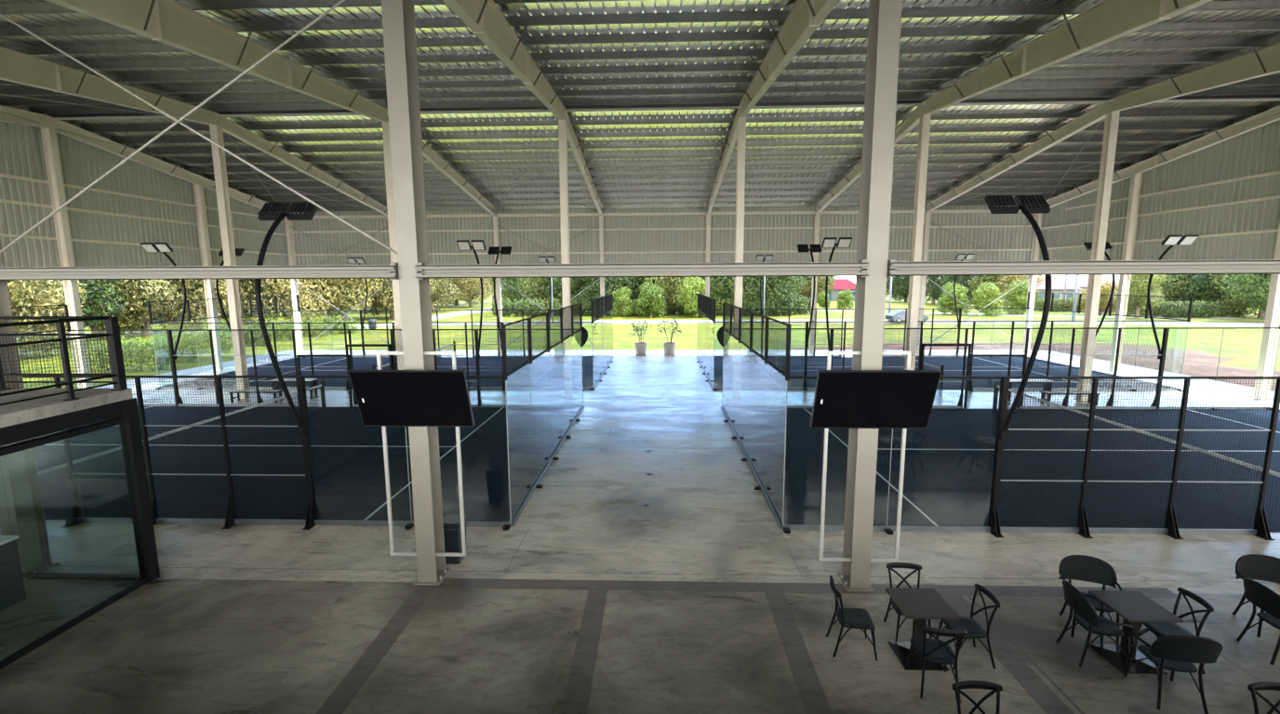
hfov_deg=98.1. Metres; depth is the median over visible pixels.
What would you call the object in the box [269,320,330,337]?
shrub
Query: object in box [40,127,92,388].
steel column
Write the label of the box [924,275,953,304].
tree
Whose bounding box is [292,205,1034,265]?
wall
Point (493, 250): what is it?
lamp
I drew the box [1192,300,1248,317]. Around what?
shrub
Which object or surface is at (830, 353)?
sign frame
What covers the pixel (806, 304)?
shrub
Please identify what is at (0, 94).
brace
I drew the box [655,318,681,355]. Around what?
potted plant
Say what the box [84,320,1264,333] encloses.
road
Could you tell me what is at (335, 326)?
shrub
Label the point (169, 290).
tree
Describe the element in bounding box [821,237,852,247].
lamp
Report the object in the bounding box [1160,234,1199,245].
lamp
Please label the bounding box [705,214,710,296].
steel column
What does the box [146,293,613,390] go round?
enclosure
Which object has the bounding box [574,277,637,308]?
tree
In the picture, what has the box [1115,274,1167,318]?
tree
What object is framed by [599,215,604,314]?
steel column
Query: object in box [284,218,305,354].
steel column
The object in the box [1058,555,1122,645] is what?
armchair
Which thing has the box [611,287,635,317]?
tree
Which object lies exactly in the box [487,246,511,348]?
floodlight mast
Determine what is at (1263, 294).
tree
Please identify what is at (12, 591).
reception desk
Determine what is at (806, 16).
rafter
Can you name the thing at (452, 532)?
litter bin
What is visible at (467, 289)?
tree
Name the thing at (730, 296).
tree
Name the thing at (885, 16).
steel column
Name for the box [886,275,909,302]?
tree
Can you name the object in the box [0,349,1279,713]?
floor
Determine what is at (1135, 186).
steel column
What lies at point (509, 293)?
tree
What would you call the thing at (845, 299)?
tree
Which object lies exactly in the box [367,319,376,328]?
car
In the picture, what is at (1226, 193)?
wall
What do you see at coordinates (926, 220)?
steel column
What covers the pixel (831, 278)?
tree
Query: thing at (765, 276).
pole
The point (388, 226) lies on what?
brace
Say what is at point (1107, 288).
tree
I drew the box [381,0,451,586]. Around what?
steel column
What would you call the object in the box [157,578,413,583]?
joint
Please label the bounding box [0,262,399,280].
tie beam
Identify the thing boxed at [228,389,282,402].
bench
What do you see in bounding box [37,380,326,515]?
net
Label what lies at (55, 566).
joint
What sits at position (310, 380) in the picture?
table
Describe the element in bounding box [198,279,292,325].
tree
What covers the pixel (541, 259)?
lamp
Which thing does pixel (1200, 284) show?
tree
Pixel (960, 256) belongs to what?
lamp
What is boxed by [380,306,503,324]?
road
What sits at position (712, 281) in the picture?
tree
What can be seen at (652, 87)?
ceiling
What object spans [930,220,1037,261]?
brace
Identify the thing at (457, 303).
tree
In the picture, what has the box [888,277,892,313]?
pole
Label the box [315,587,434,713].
floor strip
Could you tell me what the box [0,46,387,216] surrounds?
rafter
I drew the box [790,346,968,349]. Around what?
dirt
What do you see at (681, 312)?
shrub
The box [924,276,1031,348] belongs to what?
brace
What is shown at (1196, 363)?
dirt
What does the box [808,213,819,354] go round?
steel column
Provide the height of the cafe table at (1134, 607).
0.750 m
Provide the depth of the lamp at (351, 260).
34.67 m
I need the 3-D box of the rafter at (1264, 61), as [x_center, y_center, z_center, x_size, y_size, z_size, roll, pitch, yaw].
[17.413,-7.169,14.596,1.147,3.186,41.472,0,8,2]
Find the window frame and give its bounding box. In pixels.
[0,387,159,669]
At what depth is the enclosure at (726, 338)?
10.53 m
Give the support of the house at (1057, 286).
on the lawn
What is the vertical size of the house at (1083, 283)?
5.600 m
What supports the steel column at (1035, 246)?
on the floor
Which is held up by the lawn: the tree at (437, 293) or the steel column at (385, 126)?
the tree at (437, 293)
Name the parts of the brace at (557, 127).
brace rod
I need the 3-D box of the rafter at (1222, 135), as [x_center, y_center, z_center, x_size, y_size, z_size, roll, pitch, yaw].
[24.054,-7.171,14.364,0.683,3.186,41.472,0,8,2]
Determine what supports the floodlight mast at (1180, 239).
attached to the enclosure at (726, 338)
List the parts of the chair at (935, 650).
leg, leg, seat, rail, leg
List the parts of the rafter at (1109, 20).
splice plate, splice plate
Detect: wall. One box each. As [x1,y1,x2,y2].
[0,106,289,266]
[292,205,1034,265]
[1038,105,1279,260]
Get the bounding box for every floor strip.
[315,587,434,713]
[415,578,1182,599]
[560,589,607,713]
[764,592,832,713]
[941,595,1074,713]
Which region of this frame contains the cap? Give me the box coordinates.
[640,504,650,507]
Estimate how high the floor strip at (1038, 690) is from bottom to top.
0.013 m
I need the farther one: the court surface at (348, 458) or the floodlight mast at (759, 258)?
the floodlight mast at (759, 258)
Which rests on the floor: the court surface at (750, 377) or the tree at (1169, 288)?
the court surface at (750, 377)
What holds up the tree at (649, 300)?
on the lawn
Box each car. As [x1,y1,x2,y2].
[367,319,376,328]
[885,309,928,323]
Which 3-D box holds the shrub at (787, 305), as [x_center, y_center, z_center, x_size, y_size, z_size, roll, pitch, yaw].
[17.329,-6.694,75.659,7.301,2.817,1.795,0,8,2]
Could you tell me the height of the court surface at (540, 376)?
0.028 m
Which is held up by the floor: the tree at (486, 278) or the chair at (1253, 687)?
the chair at (1253, 687)
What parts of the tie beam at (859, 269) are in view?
plate, plate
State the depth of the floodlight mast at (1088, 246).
22.96 m
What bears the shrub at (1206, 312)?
on the lawn
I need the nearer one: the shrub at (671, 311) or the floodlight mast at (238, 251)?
the floodlight mast at (238, 251)
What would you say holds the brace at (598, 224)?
attached to the steel column at (495, 219)
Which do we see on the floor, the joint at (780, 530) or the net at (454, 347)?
the joint at (780, 530)
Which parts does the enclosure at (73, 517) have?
rail, panel, rail, fence post, post, panel, fence post, fence post, panel, rail, rail, panel, rail, fence post, fence post, panel, rail, fence post, rail, panel, panel, fence post, fence post, rail, fence post, gate frame, panel, fence post, panel, fence post, panel, fence post, post, panel, post, panel, rail, rail, post, panel, post, panel, post, panel, post, glass panel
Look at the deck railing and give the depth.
8.38 m
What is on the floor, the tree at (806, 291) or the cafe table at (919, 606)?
the cafe table at (919, 606)
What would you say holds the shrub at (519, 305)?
on the lawn
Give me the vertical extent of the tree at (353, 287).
12.841 m
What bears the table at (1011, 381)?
on the floor
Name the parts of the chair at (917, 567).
leg, seat, leg, rail, leg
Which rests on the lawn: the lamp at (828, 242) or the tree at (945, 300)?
the tree at (945, 300)
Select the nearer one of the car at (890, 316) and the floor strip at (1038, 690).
the floor strip at (1038, 690)
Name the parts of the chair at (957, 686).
leg, rail, leg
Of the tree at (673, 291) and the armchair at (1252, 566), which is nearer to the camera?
the armchair at (1252, 566)
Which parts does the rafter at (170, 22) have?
splice plate, splice plate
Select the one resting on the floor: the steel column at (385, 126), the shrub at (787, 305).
the steel column at (385, 126)
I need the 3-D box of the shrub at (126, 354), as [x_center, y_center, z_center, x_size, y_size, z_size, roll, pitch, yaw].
[-29.164,-0.008,31.296,5.561,1.969,1.764,0,8,2]
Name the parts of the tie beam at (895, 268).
plate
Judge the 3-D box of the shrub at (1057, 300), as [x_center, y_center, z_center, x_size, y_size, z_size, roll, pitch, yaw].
[64.750,-7.597,81.668,9.219,2.406,1.671,0,8,2]
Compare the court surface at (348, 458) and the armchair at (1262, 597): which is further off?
the court surface at (348, 458)
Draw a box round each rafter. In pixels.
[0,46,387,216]
[0,105,286,218]
[45,0,498,216]
[442,0,608,215]
[701,0,839,214]
[813,0,1213,213]
[924,42,1279,212]
[1045,105,1279,208]
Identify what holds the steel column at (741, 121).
on the floor
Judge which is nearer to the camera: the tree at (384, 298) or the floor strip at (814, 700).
the floor strip at (814, 700)
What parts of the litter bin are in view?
lid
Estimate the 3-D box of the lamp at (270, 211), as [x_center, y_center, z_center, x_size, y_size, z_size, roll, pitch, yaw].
[-6.583,-2.732,10.408,1.000,0.351,0.327,0,8,2]
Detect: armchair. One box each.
[1055,580,1133,670]
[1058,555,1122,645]
[1123,631,1222,713]
[1232,554,1279,638]
[1236,578,1279,666]
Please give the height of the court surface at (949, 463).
0.028 m
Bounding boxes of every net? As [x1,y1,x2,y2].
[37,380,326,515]
[373,341,455,370]
[881,354,944,389]
[992,381,1279,518]
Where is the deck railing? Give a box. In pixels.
[0,316,130,406]
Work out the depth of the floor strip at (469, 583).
8.78 m
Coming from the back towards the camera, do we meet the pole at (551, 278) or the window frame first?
the pole at (551, 278)
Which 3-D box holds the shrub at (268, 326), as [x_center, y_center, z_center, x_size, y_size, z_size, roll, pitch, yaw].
[-31.688,-2.116,47.209,5.481,1.705,1.627,0,8,2]
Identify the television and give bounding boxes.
[348,370,474,426]
[810,370,941,428]
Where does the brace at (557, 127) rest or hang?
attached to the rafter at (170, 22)
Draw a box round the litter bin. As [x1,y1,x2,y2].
[442,514,466,564]
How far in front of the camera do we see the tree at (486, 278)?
120.36 m
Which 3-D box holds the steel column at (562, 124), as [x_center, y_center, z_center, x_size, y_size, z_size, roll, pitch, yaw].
[-2.965,-3.711,22.177,0.400,10.950,0.420,0,8,2]
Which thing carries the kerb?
on the lawn
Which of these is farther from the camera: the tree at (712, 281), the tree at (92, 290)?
the tree at (712, 281)
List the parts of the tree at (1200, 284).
crown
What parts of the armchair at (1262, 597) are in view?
leg, backrest, seat, leg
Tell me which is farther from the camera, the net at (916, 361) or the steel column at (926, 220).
the steel column at (926, 220)
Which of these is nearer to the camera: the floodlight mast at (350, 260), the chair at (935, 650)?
the chair at (935, 650)
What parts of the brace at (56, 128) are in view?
brace rod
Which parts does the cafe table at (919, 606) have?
plate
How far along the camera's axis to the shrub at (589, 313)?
77.39 m
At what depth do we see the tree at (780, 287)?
75.06 m
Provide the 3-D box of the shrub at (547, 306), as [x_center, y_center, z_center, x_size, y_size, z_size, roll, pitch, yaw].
[-12.998,-7.207,79.853,7.492,2.927,1.670,0,8,2]
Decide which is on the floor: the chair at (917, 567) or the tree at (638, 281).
the chair at (917, 567)
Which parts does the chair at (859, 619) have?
leg, rail, leg, seat, leg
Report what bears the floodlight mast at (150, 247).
attached to the enclosure at (73, 517)
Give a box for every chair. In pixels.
[826,575,877,661]
[883,562,932,643]
[906,626,967,704]
[936,584,999,670]
[951,680,1002,713]
[1138,587,1213,674]
[1247,681,1279,713]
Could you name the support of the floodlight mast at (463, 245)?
attached to the enclosure at (73, 517)
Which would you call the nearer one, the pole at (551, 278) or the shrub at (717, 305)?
the pole at (551, 278)
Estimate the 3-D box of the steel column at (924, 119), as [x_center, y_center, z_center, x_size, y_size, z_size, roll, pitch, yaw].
[10.781,-3.714,21.696,0.400,10.950,0.420,0,8,2]
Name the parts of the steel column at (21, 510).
plate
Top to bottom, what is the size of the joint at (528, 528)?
0.012 m
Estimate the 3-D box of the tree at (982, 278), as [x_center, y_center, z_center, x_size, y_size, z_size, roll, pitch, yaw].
[60.043,-13.055,95.070,6.802,9.602,6.287,5,9,34]
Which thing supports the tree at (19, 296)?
on the lawn
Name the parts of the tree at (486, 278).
crown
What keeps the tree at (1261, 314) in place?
on the lawn
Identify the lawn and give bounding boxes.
[16,292,1279,388]
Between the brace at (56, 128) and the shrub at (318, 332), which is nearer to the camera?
the brace at (56, 128)
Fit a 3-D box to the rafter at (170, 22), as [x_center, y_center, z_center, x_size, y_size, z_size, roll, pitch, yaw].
[-10.078,-7.162,15.558,1.147,3.186,41.472,0,8,2]
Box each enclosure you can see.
[11,303,587,531]
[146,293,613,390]
[696,292,1193,391]
[716,302,1279,540]
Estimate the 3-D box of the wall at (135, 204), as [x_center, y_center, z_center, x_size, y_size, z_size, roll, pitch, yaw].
[-24.097,-5.675,16.153,0.155,6.607,41.870,0,8,2]
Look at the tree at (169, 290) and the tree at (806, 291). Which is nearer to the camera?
the tree at (169, 290)
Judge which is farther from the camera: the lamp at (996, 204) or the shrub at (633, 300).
the shrub at (633, 300)
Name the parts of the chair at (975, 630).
leg, leg, seat, leg, rail, leg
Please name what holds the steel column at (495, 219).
on the floor
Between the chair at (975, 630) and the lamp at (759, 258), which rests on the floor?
the chair at (975, 630)
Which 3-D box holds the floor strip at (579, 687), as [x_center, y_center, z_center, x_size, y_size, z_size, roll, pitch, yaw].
[-0.909,4.671,1.497,0.300,0.013,14.620,0,8,2]
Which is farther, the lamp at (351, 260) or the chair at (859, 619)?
the lamp at (351, 260)
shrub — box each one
[86,339,171,372]
[120,335,202,362]
[154,331,233,353]
[200,325,272,346]
[242,323,295,339]
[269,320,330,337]
[305,319,358,333]
[491,298,545,317]
[525,297,561,315]
[552,298,589,316]
[583,298,632,316]
[616,298,667,316]
[661,297,692,315]
[678,297,727,315]
[713,297,759,315]
[742,297,794,316]
[790,296,811,314]
[1023,297,1082,311]
[1049,297,1108,312]
[1126,300,1209,317]
[1160,301,1217,318]
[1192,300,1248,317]
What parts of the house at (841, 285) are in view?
door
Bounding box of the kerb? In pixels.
[16,320,1264,339]
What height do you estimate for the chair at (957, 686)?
0.893 m
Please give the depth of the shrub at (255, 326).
43.24 m
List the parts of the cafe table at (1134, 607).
plate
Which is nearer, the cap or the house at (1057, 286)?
the cap
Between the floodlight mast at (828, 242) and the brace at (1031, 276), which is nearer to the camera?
the floodlight mast at (828, 242)
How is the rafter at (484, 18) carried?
attached to the ceiling
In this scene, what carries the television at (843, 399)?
attached to the steel column at (885, 16)
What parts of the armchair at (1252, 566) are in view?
leg, arm, backrest, leg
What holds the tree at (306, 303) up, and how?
on the lawn
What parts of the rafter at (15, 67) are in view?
splice plate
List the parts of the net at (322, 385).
net post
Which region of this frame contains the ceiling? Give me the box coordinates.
[0,0,1279,218]
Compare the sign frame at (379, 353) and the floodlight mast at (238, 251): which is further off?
the floodlight mast at (238, 251)
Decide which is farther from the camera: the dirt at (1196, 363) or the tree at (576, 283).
the tree at (576, 283)
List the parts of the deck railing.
post, rail, rail, rail, rail, rail, rail, rail, rail, post, post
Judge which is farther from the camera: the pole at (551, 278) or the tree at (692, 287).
the tree at (692, 287)
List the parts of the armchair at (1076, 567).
leg, leg, backrest, seat, leg, arm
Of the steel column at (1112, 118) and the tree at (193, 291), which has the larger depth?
the tree at (193, 291)
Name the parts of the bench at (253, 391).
seat frame, seat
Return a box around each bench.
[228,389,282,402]
[1040,391,1100,405]
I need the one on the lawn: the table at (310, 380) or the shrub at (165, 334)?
the shrub at (165, 334)
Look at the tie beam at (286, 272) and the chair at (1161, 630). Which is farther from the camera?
the tie beam at (286, 272)
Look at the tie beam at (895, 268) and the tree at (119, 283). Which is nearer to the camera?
the tie beam at (895, 268)
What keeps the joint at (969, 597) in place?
on the floor
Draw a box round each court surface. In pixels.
[32,406,579,521]
[170,357,593,387]
[713,357,1168,389]
[737,408,1279,533]
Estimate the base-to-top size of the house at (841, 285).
5.000 m
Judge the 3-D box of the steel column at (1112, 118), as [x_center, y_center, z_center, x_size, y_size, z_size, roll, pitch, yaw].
[17.654,-3.716,21.455,0.400,10.950,0.420,0,8,2]
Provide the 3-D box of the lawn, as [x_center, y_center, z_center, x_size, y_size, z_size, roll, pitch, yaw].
[33.195,-8.598,98.664,400.000,0.500,320.000,0,8,2]
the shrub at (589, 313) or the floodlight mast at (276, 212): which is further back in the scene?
the shrub at (589, 313)
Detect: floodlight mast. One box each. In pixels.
[139,242,186,359]
[215,248,244,333]
[254,202,318,437]
[346,257,367,328]
[456,240,486,359]
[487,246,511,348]
[538,256,555,328]
[756,254,773,321]
[797,244,821,348]
[821,237,852,350]
[953,253,974,325]
[984,194,1051,440]
[1083,241,1115,336]
[1146,234,1199,359]
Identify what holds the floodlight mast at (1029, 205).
attached to the enclosure at (726, 338)
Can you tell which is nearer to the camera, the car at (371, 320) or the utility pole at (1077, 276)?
the car at (371, 320)
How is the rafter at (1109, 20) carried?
attached to the ceiling
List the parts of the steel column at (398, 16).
plate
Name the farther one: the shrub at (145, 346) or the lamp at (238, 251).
the shrub at (145, 346)
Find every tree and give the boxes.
[7,280,86,357]
[7,280,126,347]
[52,280,166,340]
[83,280,202,336]
[136,279,254,332]
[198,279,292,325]
[246,279,344,324]
[263,304,293,317]
[300,278,384,321]
[352,278,437,318]
[429,278,460,312]
[436,278,482,306]
[448,278,493,307]
[483,278,502,301]
[489,278,533,307]
[517,278,554,309]
[543,277,599,307]
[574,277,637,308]
[609,277,671,308]
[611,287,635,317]
[634,281,666,318]
[643,277,702,315]
[675,276,734,300]
[676,277,710,318]
[710,276,773,307]
[743,276,805,311]
[788,276,836,300]
[793,276,828,300]
[816,292,830,307]
[835,289,853,308]
[885,277,893,296]
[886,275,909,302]
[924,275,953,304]
[936,281,970,315]
[937,275,984,306]
[967,275,1009,293]
[971,281,1003,316]
[991,275,1044,306]
[1001,280,1038,314]
[1077,280,1118,315]
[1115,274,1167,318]
[1154,274,1219,303]
[1181,274,1238,315]
[1210,274,1266,318]
[1220,273,1271,312]
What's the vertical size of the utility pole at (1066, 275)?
9.500 m
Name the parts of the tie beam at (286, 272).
plate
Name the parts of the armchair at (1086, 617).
leg, backrest, leg, arm, seat, leg, arm, leg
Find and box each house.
[826,279,855,301]
[1003,278,1082,306]
[1051,275,1119,299]
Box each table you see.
[271,378,318,399]
[885,587,959,671]
[1008,379,1053,400]
[1088,590,1183,674]
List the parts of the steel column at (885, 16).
plate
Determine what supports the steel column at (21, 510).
on the floor
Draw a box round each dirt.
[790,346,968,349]
[845,342,1279,391]
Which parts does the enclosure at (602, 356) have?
post, panel, post, panel, rail, rail, panel, post, panel, panel, fence post, post, panel, panel, rail, post, fence post, gate frame, panel, fence post, fence post, rail, panel, fence post, panel, fence post, rail, fence post, rail, rail, panel, fence post, rail, fence post, panel, panel, fence post, panel, panel, post, panel, glass panel, panel, glass panel, panel, glass panel, panel, glass panel, panel, glass panel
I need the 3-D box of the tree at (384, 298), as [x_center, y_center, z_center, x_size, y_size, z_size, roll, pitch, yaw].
[-33.390,-11.341,74.441,11.192,13.022,10.730,-1,8,-8]
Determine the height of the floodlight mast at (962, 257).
4.462 m
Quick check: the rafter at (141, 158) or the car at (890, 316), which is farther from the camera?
the car at (890, 316)
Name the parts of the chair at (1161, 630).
seat, leg, rail, leg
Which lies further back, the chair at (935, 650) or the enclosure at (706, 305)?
the enclosure at (706, 305)
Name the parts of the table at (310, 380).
leg, leg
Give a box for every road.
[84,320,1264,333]
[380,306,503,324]
[816,309,1240,319]
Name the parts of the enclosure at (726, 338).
post, glass panel, panel, post, glass panel, panel, post, panel, post, rail, rail, panel, post, panel, post, fence post, panel, panel, fence post, panel, gate frame, fence post, fence post, rail, fence post, rail, panel, panel, fence post, fence post, rail, panel, fence post, rail, rail, panel, panel, rail, fence post, fence post, panel, fence post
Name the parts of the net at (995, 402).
net post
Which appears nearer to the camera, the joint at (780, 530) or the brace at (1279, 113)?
the joint at (780, 530)
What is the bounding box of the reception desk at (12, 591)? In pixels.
[0,535,26,612]
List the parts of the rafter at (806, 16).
splice plate, splice plate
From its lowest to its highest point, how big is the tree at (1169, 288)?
9.698 m
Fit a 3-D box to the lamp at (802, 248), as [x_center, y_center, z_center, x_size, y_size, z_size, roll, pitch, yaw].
[7.230,-4.644,23.722,1.000,0.351,0.327,0,8,2]
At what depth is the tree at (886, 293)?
122.41 m
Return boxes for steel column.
[0,240,59,579]
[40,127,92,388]
[192,184,225,371]
[209,124,252,399]
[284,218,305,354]
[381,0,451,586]
[381,121,404,370]
[493,216,502,354]
[558,119,574,399]
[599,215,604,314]
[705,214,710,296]
[733,116,746,399]
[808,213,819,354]
[837,0,902,591]
[904,113,931,370]
[915,212,930,353]
[1020,213,1042,353]
[1073,110,1119,400]
[1107,173,1142,372]
[1252,220,1279,400]
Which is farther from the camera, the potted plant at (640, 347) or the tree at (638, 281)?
the tree at (638, 281)
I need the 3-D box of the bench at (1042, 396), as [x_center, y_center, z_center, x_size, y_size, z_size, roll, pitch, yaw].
[16.589,1.584,21.459,1.940,0.460,0.440,0,8,2]
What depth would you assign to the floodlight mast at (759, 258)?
33.91 m
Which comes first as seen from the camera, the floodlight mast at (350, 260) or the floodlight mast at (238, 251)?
the floodlight mast at (238, 251)
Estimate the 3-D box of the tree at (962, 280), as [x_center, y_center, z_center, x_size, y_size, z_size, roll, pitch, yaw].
[59.076,-13.813,101.113,8.387,9.454,9.045,2,8,14]
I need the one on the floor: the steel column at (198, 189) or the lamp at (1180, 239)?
the steel column at (198, 189)
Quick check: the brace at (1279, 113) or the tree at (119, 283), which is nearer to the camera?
the brace at (1279, 113)
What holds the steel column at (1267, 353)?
on the floor
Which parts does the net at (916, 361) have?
net post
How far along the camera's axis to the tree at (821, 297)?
96.05 m
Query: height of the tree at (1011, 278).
10.165 m
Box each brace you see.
[0,0,397,254]
[0,93,166,123]
[55,128,379,213]
[290,226,388,265]
[294,280,391,349]
[421,127,598,213]
[497,224,599,264]
[499,278,599,346]
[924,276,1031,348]
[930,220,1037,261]
[941,112,1279,206]
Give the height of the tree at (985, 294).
4.878 m
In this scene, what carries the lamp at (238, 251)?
attached to the floodlight mast at (238, 251)
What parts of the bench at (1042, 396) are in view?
seat frame, seat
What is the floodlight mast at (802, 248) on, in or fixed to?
attached to the enclosure at (706, 305)
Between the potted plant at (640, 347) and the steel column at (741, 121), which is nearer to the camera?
the steel column at (741, 121)
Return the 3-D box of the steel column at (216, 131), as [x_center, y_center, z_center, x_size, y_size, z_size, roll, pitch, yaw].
[-16.710,-3.707,22.657,0.400,10.950,0.420,0,8,2]
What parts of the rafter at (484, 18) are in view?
splice plate, splice plate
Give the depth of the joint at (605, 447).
16.15 m
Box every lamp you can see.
[139,242,173,253]
[218,248,244,256]
[257,202,318,220]
[346,257,365,263]
[456,240,486,250]
[487,246,511,254]
[538,256,555,262]
[756,254,773,261]
[797,244,821,253]
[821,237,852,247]
[955,253,974,259]
[984,194,1050,213]
[1083,241,1112,250]
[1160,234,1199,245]
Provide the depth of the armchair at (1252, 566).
7.83 m
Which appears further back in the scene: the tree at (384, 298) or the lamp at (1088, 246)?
the tree at (384, 298)
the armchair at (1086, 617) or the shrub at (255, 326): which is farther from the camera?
the shrub at (255, 326)
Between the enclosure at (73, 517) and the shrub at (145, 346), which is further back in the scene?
the shrub at (145, 346)
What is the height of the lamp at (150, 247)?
0.351 m
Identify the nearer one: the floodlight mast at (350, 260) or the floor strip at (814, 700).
the floor strip at (814, 700)
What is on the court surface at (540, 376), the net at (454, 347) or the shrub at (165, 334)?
the net at (454, 347)
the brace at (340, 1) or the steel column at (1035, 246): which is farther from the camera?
the steel column at (1035, 246)
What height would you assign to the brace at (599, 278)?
4.696 m
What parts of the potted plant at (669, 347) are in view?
pot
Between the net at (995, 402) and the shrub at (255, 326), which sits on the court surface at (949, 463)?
the net at (995, 402)
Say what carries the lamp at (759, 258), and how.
attached to the floodlight mast at (759, 258)
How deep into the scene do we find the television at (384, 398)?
8.29 m
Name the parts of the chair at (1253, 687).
leg, rail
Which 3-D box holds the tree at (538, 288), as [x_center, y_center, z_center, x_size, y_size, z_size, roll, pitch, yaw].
[-14.995,-12.480,85.974,9.548,11.853,10.086,5,9,34]
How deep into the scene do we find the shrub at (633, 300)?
76.02 m
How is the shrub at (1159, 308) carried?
on the lawn
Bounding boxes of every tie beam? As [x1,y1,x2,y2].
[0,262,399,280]
[414,259,868,279]
[886,259,1279,277]
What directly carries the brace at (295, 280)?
attached to the steel column at (288, 223)
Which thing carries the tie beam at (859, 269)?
attached to the steel column at (398, 16)
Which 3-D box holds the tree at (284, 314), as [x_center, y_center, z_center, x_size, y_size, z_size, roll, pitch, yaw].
[-52.586,-12.477,81.150,13.065,13.656,12.115,5,9,33]
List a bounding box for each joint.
[54,565,1243,582]
[77,573,106,573]
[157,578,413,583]
[506,528,529,572]
[604,447,636,448]
[779,530,801,575]
[967,596,1084,713]
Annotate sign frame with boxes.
[376,351,466,557]
[818,350,911,561]
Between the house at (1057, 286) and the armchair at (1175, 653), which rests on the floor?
the armchair at (1175, 653)
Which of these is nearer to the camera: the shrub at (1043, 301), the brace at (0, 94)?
the brace at (0, 94)
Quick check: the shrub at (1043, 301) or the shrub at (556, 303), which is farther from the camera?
the shrub at (1043, 301)
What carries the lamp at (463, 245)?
attached to the floodlight mast at (463, 245)
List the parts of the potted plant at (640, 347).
pot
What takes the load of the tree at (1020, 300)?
on the lawn
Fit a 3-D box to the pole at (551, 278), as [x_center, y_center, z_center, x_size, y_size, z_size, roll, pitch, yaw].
[-9.020,-8.061,61.828,1.775,8.960,0.180,0,8,2]
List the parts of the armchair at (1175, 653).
leg, arm, leg, seat, leg, backrest, leg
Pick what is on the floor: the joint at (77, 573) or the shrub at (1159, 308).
the joint at (77, 573)
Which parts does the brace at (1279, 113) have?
brace rod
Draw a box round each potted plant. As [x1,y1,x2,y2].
[629,320,653,355]
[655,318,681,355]
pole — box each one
[550,278,553,321]
[763,276,765,319]
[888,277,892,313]
[1062,275,1066,310]
[1071,275,1079,320]
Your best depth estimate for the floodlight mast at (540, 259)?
34.38 m
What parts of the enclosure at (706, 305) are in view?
glass panel, panel, glass panel, glass panel, panel, glass panel, panel, panel, glass panel, post, fence post, panel, panel, fence post, rail, fence post, panel, panel, fence post, fence post, panel, rail, rail, rail, panel, panel, fence post, rail, panel, fence post, panel, rail, fence post, fence post, panel, gate frame, rail, fence post, post, panel, panel, fence post, post, panel, panel, post, panel, rail, rail, post, panel, post, panel, post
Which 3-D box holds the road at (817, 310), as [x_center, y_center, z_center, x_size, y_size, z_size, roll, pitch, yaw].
[44.608,-5.955,78.664,56.354,0.430,23.413,0,8,2]
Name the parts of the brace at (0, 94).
brace rod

